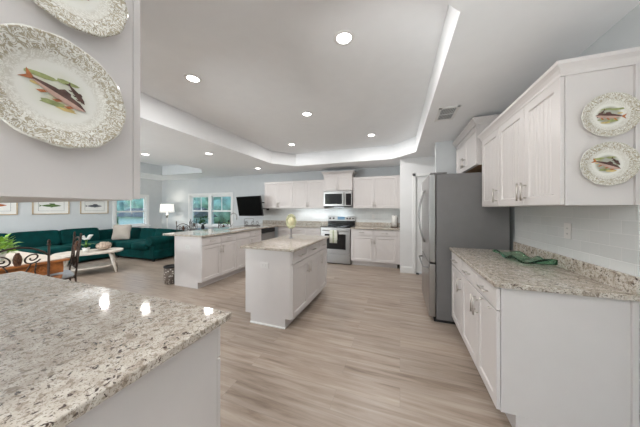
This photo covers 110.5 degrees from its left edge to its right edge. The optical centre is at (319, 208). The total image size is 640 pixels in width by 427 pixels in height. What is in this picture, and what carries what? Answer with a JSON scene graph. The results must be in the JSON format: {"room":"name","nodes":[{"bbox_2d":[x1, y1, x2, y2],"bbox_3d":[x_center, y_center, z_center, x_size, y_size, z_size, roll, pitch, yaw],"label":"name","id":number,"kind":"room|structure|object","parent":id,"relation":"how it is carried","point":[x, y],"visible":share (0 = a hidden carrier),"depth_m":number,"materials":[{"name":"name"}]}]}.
{"room":"kitchen","nodes":[
{"label":"kitchen","id":0,"kind":"room"},
{"bbox_2d":[0,178,161,233],"bbox_3d":[-7.562,-0.065,4.559,0.120,2.860,8.450,0,0,20],"label":"wall","id":1,"kind":"structure","parent":0,"point":[24,221],"depth_m":6.22,"materials":[{"name":"paint"}]},
{"bbox_2d":[0,203,17,214],"bbox_3d":[-7.330,-0.080,4.990,0.025,0.450,0.660,0,0,20],"label":"framed picture","id":2,"kind":"object","parent":1,"relation":"attached to","point":[5,208],"visible":0.55,"depth_m":5.18,"materials":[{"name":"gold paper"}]},
{"bbox_2d":[32,202,69,214],"bbox_3d":[-7.031,-0.080,5.818,0.025,0.450,0.660,0,0,20],"label":"framed picture","id":3,"kind":"object","parent":1,"relation":"attached to","point":[38,208],"visible":0.62,"depth_m":5.80,"materials":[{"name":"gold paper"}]},
{"bbox_2d":[80,201,108,213],"bbox_3d":[-6.735,-0.080,6.641,0.025,0.450,0.650,0,0,20],"label":"framed picture","id":4,"kind":"object","parent":1,"relation":"attached to","point":[86,207],"visible":0.72,"depth_m":6.63,"materials":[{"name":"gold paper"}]},
{"bbox_2d":[111,194,150,228],"bbox_3d":[-6.438,0.095,7.576,0.170,1.200,1.150,0,0,20],"label":"window","id":5,"kind":"structure","parent":1,"relation":"in","point":[145,224],"depth_m":7.86,"materials":[{"name":"white wood"}]},
{"bbox_2d":[162,166,399,237],"bbox_3d":[-2.064,-0.065,7.132,8.720,2.860,0.120,0,0,20],"label":"wall","id":6,"kind":"structure","parent":0,"point":[175,192],"depth_m":7.34,"materials":[{"name":"paint"}]},
{"bbox_2d":[188,192,232,227],"bbox_3d":[-3.807,0.075,7.723,2.060,1.240,0.170,0,0,20],"label":"window","id":7,"kind":"structure","parent":6,"relation":"in","point":[210,196],"depth_m":7.71,"materials":[{"name":"white wood"}]},
{"bbox_2d":[264,181,292,207],"bbox_3d":[-1.161,-0.398,6.548,0.925,0.775,0.368,0,0,20],"label":"upper cabinet","id":8,"kind":"object","parent":6,"relation":"attached to","point":[276,194],"visible":0.99,"depth_m":6.39,"materials":[{"name":"paint"}]},
{"bbox_2d":[293,180,327,207],"bbox_3d":[-0.280,-0.398,6.230,0.945,0.775,0.368,0,0,20],"label":"upper cabinet","id":9,"kind":"object","parent":6,"relation":"attached to","point":[306,193],"visible":0.96,"depth_m":6.09,"materials":[{"name":"paint"}]},
{"bbox_2d":[263,208,399,222],"bbox_3d":[0.110,0.165,6.281,4.048,0.400,0.008,0,0,20],"label":"backsplash","id":10,"kind":"structure","parent":6,"relation":"attached to","point":[382,215],"depth_m":6.20,"materials":[{"name":"tile"}]},
{"bbox_2d":[263,220,399,226],"bbox_3d":[0.109,0.403,6.266,4.037,0.095,0.019,0,0,20],"label":"backsplash","id":11,"kind":"structure","parent":6,"relation":"attached to","point":[264,221],"depth_m":6.26,"materials":[{"name":"beige stone"}]},
{"bbox_2d":[324,174,354,190],"bbox_3d":[0.514,-0.685,5.907,0.762,0.440,0.438,0,0,20],"label":"upper cabinet","id":12,"kind":"object","parent":6,"relation":"attached to","point":[340,182],"visible":0.98,"depth_m":5.72,"materials":[{"name":"paint"}]},
{"bbox_2d":[324,191,352,206],"bbox_3d":[0.509,-0.251,5.894,0.752,0.419,0.455,0,0,20],"label":"microwave","id":13,"kind":"object","parent":12,"relation":"attached to","point":[331,198],"visible":0.94,"depth_m":5.71,"materials":[{"name":"silver metal"}]},
{"bbox_2d":[321,170,356,175],"bbox_3d":[0.512,-0.927,5.901,0.862,0.085,0.446,0,0,20],"label":"crown molding","id":14,"kind":"structure","parent":12,"relation":"attached to","point":[353,172],"depth_m":5.71,"materials":[{"name":"paint"}]},
{"bbox_2d":[353,175,399,207],"bbox_3d":[1.420,-0.407,5.617,1.133,0.795,0.368,0,0,20],"label":"upper cabinet","id":15,"kind":"object","parent":6,"relation":"attached to","point":[374,191],"depth_m":5.47,"materials":[{"name":"paint"}]},
{"bbox_3d":[-1.736,-0.095,6.652,0.168,0.280,0.560,0,0,20],"label":"wall bracket","id":16,"kind":"object","parent":6,"relation":"attached to","visible":0},
{"bbox_2d":[236,196,263,215],"bbox_3d":[-2.032,-0.077,6.417,0.965,0.584,0.151,0,0,29],"label":"television","id":17,"kind":"object","parent":16,"relation":"attached to","point":[247,205],"visible":1,"depth_m":6.37,"materials":[{"name":"black plastic"}]},
{"bbox_2d":[66,256,511,426],"bbox_3d":[-2.473,1.415,2.725,10.940,0.100,8.690,0,0,20],"label":"floor","id":18,"kind":"structure","parent":0,"point":[367,350],"depth_m":2.05,"materials":[{"name":"wood"}]},
{"bbox_2d":[0,239,50,275],"bbox_3d":[-3.270,0.849,2.407,0.497,1.034,0.442,0,0,38],"label":"chair","id":19,"kind":"object","parent":18,"relation":"on","point":[17,259],"visible":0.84,"depth_m":2.31,"materials":[{"name":"brown metal"}]},
{"bbox_2d":[0,251,69,278],"bbox_3d":[-4.125,0.997,2.417,1.400,0.737,1.450,0,0,20],"label":"dining table","id":20,"kind":"object","parent":18,"relation":"on","point":[56,263],"visible":0.53,"depth_m":2.73,"materials":[{"name":"orange wood"}]},
{"bbox_2d":[0,234,19,261],"bbox_3d":[-3.863,0.460,2.631,0.367,0.334,0.356,0,0,-14],"label":"potted plant","id":21,"kind":"object","parent":20,"relation":"on","point":[8,244],"visible":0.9,"depth_m":2.69,"materials":[{"name":"green plant"}]},
{"bbox_2d":[44,231,81,281],"bbox_3d":[-3.572,0.849,2.960,0.442,1.034,0.497,0,0,34],"label":"chair","id":22,"kind":"object","parent":18,"relation":"on","point":[67,274],"visible":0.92,"depth_m":3.06,"materials":[{"name":"brown metal"}]},
{"bbox_2d":[44,270,73,278],"bbox_3d":[-3.588,0.895,2.937,0.420,0.060,0.420,0,0,34],"label":"seat cushion","id":23,"kind":"object","parent":22,"relation":"on","point":[66,273],"depth_m":2.97,"materials":[{"name":"grey fabric"}]},
{"bbox_2d":[51,247,122,271],"bbox_3d":[-4.896,1.138,4.730,1.060,0.466,0.680,0,0,-41],"label":"coffee table","id":24,"kind":"object","parent":18,"relation":"on","point":[110,251],"visible":0.66,"depth_m":4.71,"materials":[{"name":"white wood"}]},
{"bbox_2d":[81,234,95,251],"bbox_3d":[-4.907,0.727,4.659,0.312,0.355,0.316,0,0,20],"label":"potted orchid","id":25,"kind":"object","parent":24,"relation":"on","point":[86,248],"visible":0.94,"depth_m":4.64,"materials":[{"name":"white plant"}]},
{"bbox_2d":[64,262,112,270],"bbox_3d":[-4.896,1.222,4.730,0.827,0.025,0.530,0,0,-41],"label":"shelf","id":26,"kind":"object","parent":24,"relation":"attached to","point":[101,264],"depth_m":4.66,"materials":[{"name":"white wood"}]},
{"bbox_2d":[95,242,111,249],"bbox_3d":[-4.759,0.814,4.886,0.254,0.182,0.259,0,0,20],"label":"flower ball","id":27,"kind":"object","parent":24,"relation":"on","point":[102,245],"visible":1,"depth_m":4.82,"materials":[{"name":"beige"}]},
{"bbox_2d":[0,227,184,262],"bbox_3d":[-5.696,0.947,5.442,2.650,0.836,3.427,0,0,20],"label":"sectional sofa","id":28,"kind":"object","parent":18,"relation":"on","point":[145,243],"visible":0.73,"depth_m":5.80,"materials":[{"name":"teal fabric"}]},
{"bbox_2d":[0,233,9,249],"bbox_3d":[-7.077,0.734,4.580,0.275,0.411,0.780,0,0,20],"label":"cushion","id":29,"kind":"object","parent":28,"relation":"on","point":[1,234],"depth_m":4.85,"materials":[{"name":"teal fabric"}]},
{"bbox_2d":[9,230,60,246],"bbox_3d":[-6.812,0.734,5.314,0.275,0.411,0.780,0,0,20],"label":"cushion","id":30,"kind":"object","parent":28,"relation":"on","point":[29,238],"depth_m":5.26,"materials":[{"name":"teal fabric"}]},
{"bbox_2d":[16,245,71,254],"bbox_3d":[-6.464,0.990,5.189,0.840,0.190,0.780,0,0,20],"label":"seat cushion","id":31,"kind":"object","parent":28,"relation":"on","point":[54,249],"depth_m":5.13,"materials":[{"name":"teal fabric"}]},
{"bbox_2d":[59,228,99,244],"bbox_3d":[-6.548,0.734,6.048,0.275,0.411,0.780,0,0,20],"label":"cushion","id":32,"kind":"object","parent":28,"relation":"on","point":[66,235],"depth_m":5.94,"materials":[{"name":"teal fabric"}]},
{"bbox_2d":[62,240,112,249],"bbox_3d":[-6.196,0.990,5.932,0.840,0.190,0.800,0,0,20],"label":"seat cushion","id":33,"kind":"object","parent":28,"relation":"on","point":[92,246],"depth_m":5.84,"materials":[{"name":"teal fabric"}]},
{"bbox_2d":[101,238,136,246],"bbox_3d":[-5.935,0.990,6.656,0.840,0.190,0.740,0,0,20],"label":"seat cushion","id":34,"kind":"object","parent":28,"relation":"on","point":[102,239],"depth_m":6.41,"materials":[{"name":"teal fabric"}]},
{"bbox_2d":[111,224,131,239],"bbox_3d":[-5.679,0.665,6.362,0.423,0.428,0.221,0,0,-18],"label":"throw pillow","id":35,"kind":"object","parent":28,"relation":"on","point":[119,231],"visible":1,"depth_m":6.30,"materials":[{"name":"beige fabric"}]},
{"bbox_2d":[116,239,145,248],"bbox_3d":[-5.249,0.990,6.377,0.640,0.190,0.800,0,0,20],"label":"seat cushion","id":36,"kind":"object","parent":28,"relation":"on","point":[125,244],"depth_m":6.03,"materials":[{"name":"teal fabric"}]},
{"bbox_2d":[130,227,141,238],"bbox_3d":[-5.783,0.769,6.960,0.680,0.382,0.270,0,0,20],"label":"cushion","id":37,"kind":"object","parent":28,"relation":"on","point":[135,231],"depth_m":6.80,"materials":[{"name":"teal fabric"}]},
{"bbox_2d":[131,241,148,249],"bbox_3d":[-4.647,0.990,6.160,0.640,0.190,0.800,0,0,20],"label":"seat cushion","id":38,"kind":"object","parent":28,"relation":"on","point":[139,245],"depth_m":5.78,"materials":[{"name":"teal fabric"}]},
{"bbox_2d":[139,228,156,238],"bbox_3d":[-5.143,0.769,6.730,0.640,0.382,0.270,0,0,20],"label":"cushion","id":39,"kind":"object","parent":28,"relation":"on","point":[144,233],"depth_m":6.63,"materials":[{"name":"teal fabric"}]},
{"bbox_2d":[155,228,175,235],"bbox_3d":[-4.527,0.769,6.508,0.650,0.382,0.270,0,0,20],"label":"cushion","id":40,"kind":"object","parent":28,"relation":"on","point":[158,232],"depth_m":6.43,"materials":[{"name":"teal fabric"}]},
{"bbox_2d":[65,326,219,426],"bbox_3d":[-0.948,0.922,0.826,0.900,0.885,0.668,0,0,20],"label":"base cabinet","id":41,"kind":"object","parent":18,"relation":"on","point":[183,390],"visible":0.25,"depth_m":0.75,"materials":[{"name":"paint"}]},
{"bbox_2d":[160,204,174,228],"bbox_3d":[-5.373,0.600,7.804,0.440,1.530,0.440,0,0,20],"label":"floor lamp","id":42,"kind":"object","parent":18,"relation":"on","point":[167,208],"visible":0.68,"depth_m":7.66,"materials":[{"name":"white fabric"}]},
{"bbox_2d":[163,264,174,283],"bbox_3d":[-2.756,1.208,4.107,0.236,0.315,0.236,0,0,20],"label":"storage basket","id":43,"kind":"object","parent":18,"relation":"on","point":[169,270],"visible":0.7,"depth_m":4.01,"materials":[{"name":"wicker"}]},
{"bbox_2d":[176,221,190,231],"bbox_3d":[-3.645,0.849,6.202,0.442,1.034,0.497,0,0,10],"label":"chair","id":44,"kind":"object","parent":18,"relation":"on","point":[182,227],"visible":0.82,"depth_m":5.96,"materials":[{"name":"brown metal"}]},
{"bbox_2d":[190,219,197,228],"bbox_3d":[-3.950,0.849,7.372,0.497,1.034,0.442,0,0,-5],"label":"chair","id":45,"kind":"object","parent":18,"relation":"on","point":[193,223],"visible":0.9,"depth_m":7.33,"materials":[{"name":"brown metal"}]},
{"bbox_2d":[188,228,211,230],"bbox_3d":[-3.574,0.990,6.837,0.860,0.750,0.860,0,0,20],"label":"bistro table","id":46,"kind":"object","parent":18,"relation":"on","point":[192,228],"visible":0.19,"depth_m":6.93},
{"bbox_2d":[197,216,208,228],"bbox_3d":[-3.589,0.400,6.772,0.327,0.430,0.335,0,0,20],"label":"potted plant","id":47,"kind":"object","parent":46,"relation":"on","point":[201,220],"visible":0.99,"depth_m":6.74,"materials":[{"name":"green plant"}]},
{"bbox_2d":[175,233,235,288],"bbox_3d":[-2.136,0.922,4.251,0.678,0.885,0.850,0,0,20],"label":"base cabinet","id":48,"kind":"object","parent":18,"relation":"on","point":[211,259],"visible":0.94,"depth_m":3.92,"materials":[{"name":"paint"}]},
{"bbox_2d":[233,228,260,274],"bbox_3d":[-1.845,0.922,5.060,0.678,0.885,0.870,0,0,20],"label":"base cabinet","id":49,"kind":"object","parent":18,"relation":"on","point":[252,236],"visible":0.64,"depth_m":4.76,"materials":[{"name":"paint"}]},
{"bbox_2d":[163,223,324,237],"bbox_3d":[-1.310,0.465,5.132,2.155,0.030,3.128,0,0,20],"label":"countertop","id":50,"kind":"structure","parent":49,"relation":"on","point":[223,230],"depth_m":4.64,"materials":[{"name":"stone"}]},
{"bbox_2d":[244,219,260,225],"bbox_3d":[-1.772,0.350,5.812,0.412,0.189,0.112,0,0,0],"label":"wire rack","id":51,"kind":"object","parent":50,"relation":"on","point":[253,219],"visible":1,"depth_m":5.81,"materials":[{"name":"metal"}]},
{"bbox_2d":[261,227,274,240],"bbox_3d":[-1.576,0.927,5.750,0.637,0.875,0.600,0,0,20],"label":"dishwasher","id":52,"kind":"object","parent":18,"relation":"on","point":[266,233],"visible":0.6,"depth_m":5.60,"materials":[{"name":"silver metal"}]},
{"bbox_2d":[278,227,290,236],"bbox_3d":[-0.852,0.922,6.265,0.410,0.885,0.686,0,0,20],"label":"base cabinet","id":53,"kind":"object","parent":18,"relation":"on","point":[282,231],"visible":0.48,"depth_m":5.99,"materials":[{"name":"paint"}]},
{"bbox_2d":[246,239,326,328],"bbox_3d":[-0.383,0.922,3.171,0.678,0.885,1.252,0,0,20],"label":"kitchen island","id":54,"kind":"object","parent":18,"relation":"on","point":[276,295],"visible":0.9,"depth_m":2.64,"materials":[{"name":"paint"}]},
{"bbox_2d":[260,262,268,268],"bbox_3d":[-0.653,0.665,2.611,0.115,0.072,0.008,0,0,20],"label":"outlet plate","id":55,"kind":"object","parent":54,"relation":"attached to","point":[265,265],"visible":1,"depth_m":2.61,"materials":[{"name":"plastic"}]},
{"bbox_2d":[240,234,329,251],"bbox_3d":[-0.406,0.465,3.194,0.730,0.030,1.325,0,0,20],"label":"island countertop","id":56,"kind":"structure","parent":54,"relation":"on","point":[285,243],"depth_m":2.88,"materials":[{"name":"stone"}]},
{"bbox_2d":[286,214,296,237],"bbox_3d":[-0.438,0.263,3.397,0.150,0.370,0.075,0,0,20],"label":"flower vase","id":57,"kind":"object","parent":56,"relation":"on","point":[291,221],"visible":0.95,"depth_m":3.39,"materials":[{"name":"yellow plant"}]},
{"bbox_2d":[292,227,320,234],"bbox_3d":[-0.268,0.922,6.055,0.820,0.885,0.686,0,0,20],"label":"base cabinet","id":58,"kind":"object","parent":18,"relation":"on","point":[296,230],"visible":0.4,"depth_m":5.76,"materials":[{"name":"paint"}]},
{"bbox_2d":[320,216,354,264],"bbox_3d":[0.470,0.780,5.747,0.761,1.170,0.703,0,0,20],"label":"range","id":59,"kind":"object","parent":18,"relation":"on","point":[339,252],"visible":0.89,"depth_m":5.47,"materials":[{"name":"silver metal"}]},
{"bbox_2d":[330,230,337,242],"bbox_3d":[0.331,0.678,5.431,0.190,0.314,0.045,0,0,20],"label":"dish towel","id":60,"kind":"object","parent":59,"relation":"hanging from","point":[333,233],"visible":1,"depth_m":5.41,"materials":[{"name":"white fabric"}]},
{"bbox_2d":[321,227,351,263],"bbox_3d":[0.469,0.905,5.746,0.757,0.880,0.700,0,0,20],"label":"oven","id":61,"kind":"object","parent":59,"relation":"in","point":[339,252],"depth_m":5.43,"materials":[{"name":"silver metal"}]},
{"bbox_2d":[320,225,354,227],"bbox_3d":[0.474,0.454,5.760,0.761,0.023,0.630,0,0,20],"label":"cooktop","id":62,"kind":"object","parent":59,"relation":"in","point":[326,226],"depth_m":5.56,"materials":[{"name":"grey metal"}]},
{"bbox_2d":[351,229,399,267],"bbox_3d":[1.373,0.922,5.463,1.118,0.885,0.686,0,0,20],"label":"base cabinet","id":63,"kind":"object","parent":18,"relation":"on","point":[369,247],"depth_m":5.18,"materials":[{"name":"paint"}]},
{"bbox_2d":[351,226,399,229],"bbox_3d":[1.374,0.465,5.467,1.115,0.030,0.678,0,0,20],"label":"countertop","id":64,"kind":"structure","parent":63,"relation":"on","point":[353,227],"depth_m":5.34,"materials":[{"name":"stone"}]},
{"bbox_2d":[391,215,397,227],"bbox_3d":[1.810,0.300,5.407,0.170,0.300,0.170,0,0,20],"label":"paper towel holder","id":65,"kind":"object","parent":64,"relation":"on","point":[394,218],"visible":0.99,"depth_m":5.36,"materials":[{"name":"white paper"}]},
{"bbox_2d":[451,252,462,335],"bbox_3d":[1.727,0.922,2.278,0.651,0.885,0.452,0,0,20],"label":"base cabinet","id":66,"kind":"object","parent":18,"relation":"on","point":[457,274],"visible":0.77,"depth_m":2.33,"materials":[{"name":"paint"}]},
{"bbox_2d":[418,172,509,324],"bbox_3d":[1.812,0.462,3.004,0.888,1.806,0.910,0,0,20],"label":"refrigerator","id":67,"kind":"object","parent":18,"relation":"on","point":[453,213],"visible":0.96,"depth_m":2.63,"materials":[{"name":"silver metal"}]},
{"bbox_2d":[462,261,638,426],"bbox_3d":[1.507,0.922,1.667,0.651,0.885,0.842,0,0,20],"label":"base cabinet","id":68,"kind":"object","parent":18,"relation":"on","point":[543,359],"visible":0.9,"depth_m":1.29,"materials":[{"name":"paint"}]},
{"bbox_2d":[449,247,639,301],"bbox_3d":[1.589,0.465,1.872,0.635,0.030,1.330,0,0,20],"label":"countertop","id":69,"kind":"structure","parent":68,"relation":"on","point":[499,271],"depth_m":1.45,"materials":[{"name":"stone"}]},
{"bbox_2d":[492,250,557,264],"bbox_3d":[1.740,0.411,1.924,0.216,0.066,0.502,0,0,11],"label":"glass dish","id":70,"kind":"object","parent":69,"relation":"on","point":[520,256],"visible":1,"depth_m":1.87,"materials":[{"name":"green"}]},
{"bbox_3d":[-1.811,0.923,1.137,0.930,0.885,0.668,0,0,20],"label":"base cabinet","id":71,"kind":"object","parent":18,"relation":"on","visible":0},
{"bbox_2d":[0,271,230,426],"bbox_3d":[-1.389,0.465,0.980,1.893,0.030,0.662,0,0,20],"label":"countertop","id":72,"kind":"structure","parent":71,"relation":"on","point":[67,347],"depth_m":0.76,"materials":[{"name":"stone"}]},
{"bbox_2d":[140,0,639,180],"bbox_3d":[-2.473,-1.225,2.725,10.900,0.300,8.650,0,0,20],"label":"ceiling","id":73,"kind":"structure","parent":0,"point":[260,65],"depth_m":2.11,"materials":[{"name":"paint"}]},
{"bbox_2d":[140,162,201,174],"bbox_3d":[-4.772,-1.225,4.855,2.130,0.300,4.100,0,0,20],"label":"trim","id":74,"kind":"structure","parent":73,"relation":"attached to","point":[144,167],"depth_m":6.87,"materials":[{"name":"paint"}]},
{"bbox_2d":[184,74,201,82],"bbox_3d":[-1.340,-1.371,2.343,0.170,0.007,0.170,0,0,20],"label":"recessed light","id":75,"kind":"object","parent":73,"relation":"in","point":[192,78],"visible":1,"depth_m":2.34,"materials":[{"name":"white"}]},
{"bbox_2d":[301,111,312,116],"bbox_3d":[-0.189,-1.371,3.220,0.170,0.007,0.170,0,0,20],"label":"recessed light","id":76,"kind":"object","parent":73,"relation":"in","point":[306,113],"visible":1,"depth_m":3.21,"materials":[{"name":"white"}]},
{"bbox_2d":[333,30,354,45],"bbox_3d":[0.193,-1.371,1.787,0.170,0.007,0.170,0,0,20],"label":"recessed light","id":77,"kind":"object","parent":73,"relation":"in","point":[342,37],"visible":1,"depth_m":1.78,"materials":[{"name":"white"}]},
{"bbox_2d":[434,105,460,121],"bbox_3d":[1.432,-1.071,2.513,0.200,0.009,0.380,0,0,20],"label":"ceiling vent","id":78,"kind":"object","parent":73,"relation":"in","point":[446,113],"visible":1,"depth_m":2.49,"materials":[{"name":"metal"}]},
{"bbox_2d":[400,156,434,266],"bbox_3d":[2.878,0.115,4.889,2.100,2.500,0.990,0,0,20],"label":"wall","id":79,"kind":"structure","parent":0,"point":[408,166],"depth_m":4.72,"materials":[{"name":"paint"}]},
{"bbox_2d":[400,266,412,273],"bbox_3d":[1.837,1.298,4.729,0.250,0.135,0.016,0,0,20],"label":"baseboard","id":80,"kind":"structure","parent":79,"relation":"attached to","point":[403,269],"depth_m":4.72,"materials":[{"name":"white wood"}]},
{"bbox_2d":[416,176,427,272],"bbox_3d":[2.373,0.338,4.550,0.750,2.035,0.099,0,0,20],"label":"door","id":81,"kind":"structure","parent":79,"relation":"in","point":[420,179],"depth_m":4.67,"materials":[{"name":"white paint"}]},
{"bbox_2d":[413,172,434,273],"bbox_3d":[2.369,0.310,4.539,0.880,2.110,0.023,0,0,20],"label":"trim","id":82,"kind":"structure","parent":79,"relation":"attached to","point":[414,174],"depth_m":4.67,"materials":[{"name":"white wood"}]},
{"bbox_2d":[435,141,459,173],"bbox_3d":[2.621,0.115,3.371,1.555,2.500,0.120,0,0,20],"label":"wall partition","id":83,"kind":"structure","parent":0,"point":[445,151],"depth_m":3.53,"materials":[{"name":"paint"}]},
{"bbox_2d":[510,4,639,426],"bbox_3d":[1.421,0.115,0.285,0.120,2.500,6.500,0,0,20],"label":"wall","id":84,"kind":"structure","parent":0,"point":[625,34],"depth_m":1.26,"materials":[{"name":"paint"}]},
{"bbox_2d":[456,123,490,172],"bbox_3d":[2.100,-0.737,2.942,0.393,0.467,0.960,0,0,20],"label":"upper cabinet","id":85,"kind":"object","parent":84,"relation":"attached to","point":[469,150],"visible":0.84,"depth_m":2.77,"materials":[{"name":"paint"}]},
{"bbox_2d":[452,114,499,147],"bbox_3d":[2.099,-0.998,2.940,0.401,0.076,1.045,0,0,20],"label":"crown molding","id":86,"kind":"structure","parent":85,"relation":"attached to","point":[474,121],"depth_m":2.57,"materials":[{"name":"paint"}]},
{"bbox_2d":[482,128,500,206],"bbox_3d":[1.864,-0.393,2.223,0.356,0.745,0.443,0,0,20],"label":"upper cabinet","id":87,"kind":"object","parent":84,"relation":"attached to","point":[490,145],"visible":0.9,"depth_m":2.24,"materials":[{"name":"paint"}]},
{"bbox_2d":[564,223,571,238],"bbox_3d":[1.835,0.165,1.645,0.008,0.115,0.072,0,0,20],"label":"outlet plate","id":88,"kind":"object","parent":84,"relation":"attached to","point":[567,226],"visible":1,"depth_m":1.64,"materials":[{"name":"plastic"}]},
{"bbox_2d":[499,63,639,206],"bbox_3d":[1.643,-0.393,1.610,0.356,0.745,0.857,0,0,20],"label":"upper cabinet","id":89,"kind":"object","parent":84,"relation":"attached to","point":[542,146],"visible":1,"depth_m":1.27,"materials":[{"name":"paint"}]},
{"bbox_2d":[478,46,639,141],"bbox_3d":[1.718,-0.789,1.814,0.352,0.072,1.352,0,0,20],"label":"crown molding","id":90,"kind":"structure","parent":89,"relation":"attached to","point":[630,56],"depth_m":1.24,"materials":[{"name":"paint"}]},
{"bbox_2d":[580,141,639,185],"bbox_3d":[1.540,-0.240,1.189,0.237,0.237,0.026,0,0,20],"label":"fish plate","id":91,"kind":"object","parent":89,"relation":"attached to","point":[610,163],"visible":1,"depth_m":1.18,"materials":[{"name":"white ceramic"}]},
{"bbox_2d":[591,156,620,171],"bbox_3d":[1.532,-0.238,1.192,0.119,0.083,0.002,0,0,20],"label":"painting","id":92,"kind":"object","parent":91,"relation":"attached to","point":[598,163],"depth_m":1.19,"materials":[{"name":"multicoloured ceramic"}]},
{"bbox_2d":[581,92,639,136],"bbox_3d":[1.546,-0.500,1.187,0.237,0.237,0.026,0,0,20],"label":"fish plate","id":93,"kind":"object","parent":89,"relation":"attached to","point":[610,114],"visible":1,"depth_m":1.18,"materials":[{"name":"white ceramic"}]},
{"bbox_2d":[596,107,625,123],"bbox_3d":[1.552,-0.498,1.185,0.124,0.082,0.002,0,0,20],"label":"painting","id":94,"kind":"object","parent":93,"relation":"attached to","point":[604,115],"depth_m":1.18,"materials":[{"name":"multicoloured ceramic"}]},
{"bbox_2d":[513,242,639,295],"bbox_3d":[1.872,0.403,1.771,0.021,0.095,1.328,0,0,20],"label":"backsplash","id":95,"kind":"structure","parent":84,"relation":"attached to","point":[628,283],"depth_m":1.42,"materials":[{"name":"beige stone"}]},
{"bbox_2d":[515,205,639,276],"bbox_3d":[1.890,0.165,1.777,0.008,0.400,1.315,0,0,20],"label":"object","id":96,"kind":"structure","parent":84,"relation":"attached to","point":[608,236],"depth_m":1.46,"materials":[{"name":"tile"}]},
{"bbox_3d":[-1.589,0.115,0.635,1.820,2.500,0.118,0,0,20],"label":"wall","id":97,"kind":"structure","parent":0,"visible":0},
{"bbox_2d":[0,0,139,202],"bbox_3d":[-1.026,-0.395,0.693,0.920,0.740,0.368,0,0,20],"label":"upper cabinet","id":98,"kind":"object","parent":97,"relation":"attached to","point":[31,169],"visible":0.62,"depth_m":0.55,"materials":[{"name":"paint"}]},
{"bbox_2d":[0,23,126,147],"bbox_3d":[-0.591,-0.262,0.504,0.026,0.249,0.249,0,0,20],"label":"fish plate","id":99,"kind":"object","parent":98,"relation":"attached to","point":[53,92],"visible":1,"depth_m":0.49,"materials":[{"name":"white ceramic"}]},
{"bbox_2d":[18,67,85,113],"bbox_3d":[-0.593,-0.261,0.497,0.002,0.072,0.105,0,0,20],"label":"painting","id":100,"kind":"object","parent":99,"relation":"attached to","point":[46,89],"depth_m":0.49,"materials":[{"name":"multicoloured ceramic"}]},
{"bbox_2d":[32,0,127,37],"bbox_3d":[-0.588,-0.540,0.511,0.026,0.243,0.243,0,0,20],"label":"fish plate","id":101,"kind":"object","parent":98,"relation":"attached to","point":[98,18],"visible":1,"depth_m":0.55,"materials":[{"name":"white ceramic"}]},
{"label":"outside","id":102,"kind":"structure","parent":0,"visible":0},
{"bbox_3d":[-7.522,1.690,15.997,65.000,0.050,65.000,0,0,20],"label":"ground","id":103,"kind":"structure","parent":102,"visible":0},
{"bbox_2d":[117,208,217,224],"bbox_3d":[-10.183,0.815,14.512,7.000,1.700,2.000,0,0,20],"label":"neighbor house","id":104,"kind":"structure","parent":103,"relation":"on","point":[124,217],"depth_m":14.32,"materials":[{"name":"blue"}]},
{"bbox_2d":[117,197,230,223],"bbox_3d":[-15.067,-0.561,14.205,37.545,5.775,21.308,0,0,20],"label":"hedge","id":105,"kind":"object","parent":103,"relation":"on","point":[123,205],"visible":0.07,"depth_m":19.20,"materials":[{"name":"green plant"}]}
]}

